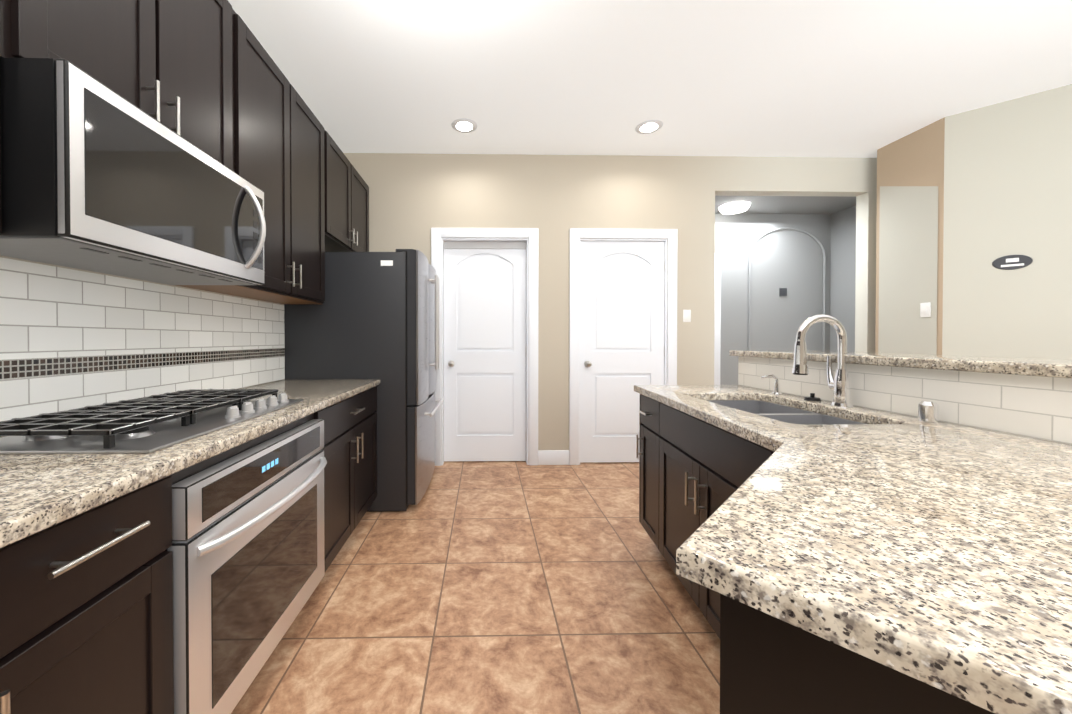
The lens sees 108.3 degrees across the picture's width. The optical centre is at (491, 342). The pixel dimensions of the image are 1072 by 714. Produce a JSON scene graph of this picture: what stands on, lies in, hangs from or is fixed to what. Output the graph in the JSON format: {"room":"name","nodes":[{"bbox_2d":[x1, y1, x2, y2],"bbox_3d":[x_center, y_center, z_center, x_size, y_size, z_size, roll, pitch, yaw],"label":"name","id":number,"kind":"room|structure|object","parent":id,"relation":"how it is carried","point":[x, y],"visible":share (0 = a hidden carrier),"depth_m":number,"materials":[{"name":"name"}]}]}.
{"room":"kitchen","nodes":[
{"label":"kitchen","id":0,"kind":"room"},
{"bbox_2d":[231,461,719,713],"bbox_3d":[1.995,1.183,1.328,6.938,0.060,6.540,0,1,-1],"label":"floor","id":1,"kind":"structure","parent":0,"point":[491,587],"depth_m":1.63,"materials":[{"name":"tile"}]},
{"bbox_2d":[0,542,19,713],"bbox_3d":[-1.025,0.731,0.199,0.614,0.864,0.720,0,1,-1],"label":"base cabinet","id":2,"kind":"object","parent":1,"relation":"on","point":[8,704],"depth_m":0.58,"materials":[{"name":"brown wood"}]},
{"bbox_2d":[0,379,380,547],"bbox_3d":[-1.027,0.274,0.937,0.639,0.035,3.251,0,1,-1],"label":"countertop","id":3,"kind":"structure","parent":2,"relation":"on","point":[39,492],"depth_m":0.81,"materials":[{"name":"stone"}]},
{"bbox_2d":[0,389,302,453],"bbox_3d":[-1.041,0.225,1.266,0.488,0.056,0.760,0,1,-1],"label":"gas cooktop","id":4,"kind":"object","parent":3,"relation":"in","point":[151,423],"visible":1,"depth_m":1.05,"materials":[{"name":"silver metal"}]},
{"bbox_2d":[16,469,183,713],"bbox_3d":[-1.034,0.727,0.661,0.614,0.864,0.444,0,1,-1],"label":"base cabinet","id":5,"kind":"object","parent":1,"relation":"on","point":[86,612],"depth_m":0.72,"materials":[{"name":"brown wood"}]},
{"bbox_2d":[165,419,326,713],"bbox_3d":[-0.984,0.667,1.269,0.696,0.676,0.766,0,1,-1],"label":"built-in oven","id":6,"kind":"object","parent":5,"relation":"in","point":[246,548],"visible":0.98,"depth_m":1.09,"materials":[{"name":"silver metal"}]},
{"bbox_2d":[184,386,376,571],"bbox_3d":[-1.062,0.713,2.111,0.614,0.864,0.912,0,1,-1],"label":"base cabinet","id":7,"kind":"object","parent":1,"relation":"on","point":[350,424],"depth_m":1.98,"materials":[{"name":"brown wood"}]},
{"bbox_2d":[284,249,443,511],"bbox_3d":[-0.902,0.252,3.029,0.967,1.770,0.917,0,1,-1],"label":"refrigerator","id":8,"kind":"object","parent":1,"relation":"on","point":[374,315],"visible":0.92,"depth_m":2.57,"materials":[{"name":"black metal"}]},
{"bbox_2d":[720,595,994,713],"bbox_3d":[0.686,0.732,0.077,0.773,0.864,0.876,0,1,-1],"label":"base cabinet","id":9,"kind":"object","parent":1,"relation":"on","point":[769,664],"depth_m":0.43,"materials":[{"name":"brown wood"}]},
{"bbox_2d":[634,385,1071,713],"bbox_3d":[0.847,0.274,0.923,1.239,0.035,2.650,0,1,-1],"label":"countertop","id":10,"kind":"structure","parent":9,"relation":"on","point":[937,555],"depth_m":0.50,"materials":[{"name":"stone"}]},
{"bbox_2d":[761,374,781,393],"bbox_3d":[1.359,0.200,1.877,0.096,0.095,0.040,0,1,-1],"label":"soap dispenser","id":11,"kind":"object","parent":10,"relation":"on","point":[776,387],"visible":1,"depth_m":1.87,"materials":[{"name":"silver metal"}]},
{"bbox_2d":[706,400,864,424],"bbox_3d":[1.131,0.388,1.554,0.450,0.203,0.750,0,1,-1],"label":"double-bowl sink","id":12,"kind":"object","parent":10,"relation":"in","point":[782,413],"visible":0.08,"depth_m":1.60,"materials":[{"name":"grey metal"}]},
{"bbox_2d":[804,393,820,400],"bbox_3d":[1.394,0.234,1.678,0.060,0.030,0.060,0,1,-1],"label":"stopper","id":13,"kind":"object","parent":10,"relation":"on","point":[812,397],"visible":1,"depth_m":1.67,"materials":[{"name":"black plastic"}]},
{"bbox_2d":[792,314,852,406],"bbox_3d":[1.318,0.068,1.562,0.231,0.364,0.112,0,1,-1],"label":"pull-down faucet","id":14,"kind":"object","parent":10,"relation":"on","point":[839,383],"visible":1,"depth_m":1.53,"materials":[{"name":"silver metal"}]},
{"bbox_2d":[918,401,938,422],"bbox_3d":[1.412,0.221,1.248,0.046,0.064,0.046,0,1,-1],"label":"air gap cap","id":15,"kind":"object","parent":10,"relation":"on","point":[928,411],"visible":1,"depth_m":1.23,"materials":[{"name":"silver metal"}]},
{"bbox_2d":[0,84,1071,450],"bbox_3d":[1.995,-0.282,1.315,6.938,2.870,6.540,0,1,-1],"label":"wall","id":16,"kind":"structure","parent":0,"point":[872,254],"depth_m":3.56,"materials":[{"name":"paint"}]},
{"bbox_2d":[0,0,23,232],"bbox_3d":[-1.197,-0.824,0.410,0.279,1.169,0.876,0,1,-1],"label":"upper cabinet","id":17,"kind":"object","parent":16,"relation":"attached to","point":[11,11],"depth_m":0.87,"materials":[{"name":"brown wood"}]},
{"bbox_2d":[24,0,243,177],"bbox_3d":[-1.212,-1.028,1.237,0.279,0.777,0.782,0,1,-1],"label":"upper cabinet","id":18,"kind":"object","parent":16,"relation":"attached to","point":[208,77],"depth_m":1.27,"materials":[{"name":"brown wood"}]},
{"bbox_2d":[0,58,265,284],"bbox_3d":[-1.119,-0.437,1.244,0.466,0.400,0.776,0,1,-1],"label":"over-the-range microwave","id":19,"kind":"object","parent":18,"relation":"attached to","point":[98,176],"visible":1,"depth_m":0.98,"materials":[{"name":"silver metal"}]},
{"bbox_2d":[0,257,284,421],"bbox_3d":[-1.343,0.012,0.929,0.008,0.488,3.251,0,1,-1],"label":"tile backsplash","id":20,"kind":"structure","parent":16,"relation":"attached to","point":[70,339],"depth_m":1.38,"materials":[{"name":"tile"}]},
{"bbox_2d":[176,17,331,303],"bbox_3d":[-1.230,-0.840,2.130,0.279,1.169,1.001,0,1,-1],"label":"upper cabinet","id":21,"kind":"object","parent":16,"relation":"attached to","point":[288,151],"depth_m":2.04,"materials":[{"name":"brown wood"}]},
{"bbox_2d":[332,139,368,251],"bbox_3d":[-1.247,-1.083,3.041,0.279,0.699,0.979,0,1,-1],"label":"upper cabinet","id":22,"kind":"object","parent":16,"relation":"attached to","point":[350,193],"depth_m":2.98,"materials":[{"name":"brown wood"}]},
{"bbox_2d":[444,249,525,460],"bbox_3d":[-0.058,0.118,3.628,0.784,2.003,0.102,0,1,-1],"label":"door","id":23,"kind":"structure","parent":16,"relation":"in","point":[484,354],"depth_m":3.65,"materials":[{"name":"white paint"}]},
{"bbox_2d":[431,228,720,465],"bbox_3d":[1.696,0.037,3.707,4.508,2.188,1.509,0,1,-1],"label":"door frame","id":24,"kind":"structure","parent":16,"relation":"attached to","point":[442,239],"depth_m":3.57,"materials":[{"name":"white paint"}]},
{"bbox_2d":[580,241,664,462],"bbox_3d":[1.227,0.086,3.596,0.801,2.068,0.102,0,1,-1],"label":"door","id":25,"kind":"structure","parent":16,"relation":"in","point":[622,323],"depth_m":3.61,"materials":[{"name":"white paint"}]},
{"bbox_2d":[683,310,690,321],"bbox_3d":[1.820,-0.252,3.597,0.072,0.116,0.010,0,1,-1],"label":"light switch","id":26,"kind":"object","parent":16,"relation":"attached to","point":[686,315],"visible":1,"depth_m":3.60,"materials":[{"name":"white plastic"}]},
{"bbox_2d":[920,302,930,316],"bbox_3d":[3.463,-0.264,3.083,0.010,0.116,0.072,0,1,-1],"label":"light switch","id":27,"kind":"object","parent":16,"relation":"attached to","point":[925,309],"visible":1,"depth_m":3.08,"materials":[{"name":"white plastic"}]},
{"bbox_2d":[992,255,1032,269],"bbox_3d":[3.701,-0.574,2.745,0.176,0.106,0.011,1,1,44],"label":"sign","id":28,"kind":"object","parent":16,"relation":"attached to","point":[1010,262],"visible":1,"depth_m":2.74,"materials":[{"name":"grey"}]},
{"bbox_2d":[228,0,1071,213],"bbox_3d":[1.998,-1.606,1.193,6.938,0.380,6.320,0,1,-1],"label":"ceiling","id":29,"kind":"structure","parent":0,"point":[813,78],"depth_m":2.44,"materials":[{"name":"paint"}]},
{"bbox_3d":[1.545,0.623,0.939,0.142,1.067,2.650,0,1,-1],"label":"wall","id":30,"kind":"structure","parent":0,"visible":0},
{"bbox_2d":[729,350,1071,377],"bbox_3d":[1.661,0.072,0.957,0.450,0.033,2.690,0,1,-1],"label":"bar","id":31,"kind":"object","parent":30,"relation":"on","point":[1052,367],"visible":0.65,"depth_m":1.28,"materials":[{"name":"beige stone"}]},
{"bbox_2d":[738,356,1071,444],"bbox_3d":[1.471,0.183,0.933,0.007,0.186,2.648,0,1,-1],"label":"tile backsplash","id":32,"kind":"structure","parent":30,"relation":"attached to","point":[1039,407],"depth_m":1.23,"materials":[{"name":"white tile"}]}
]}

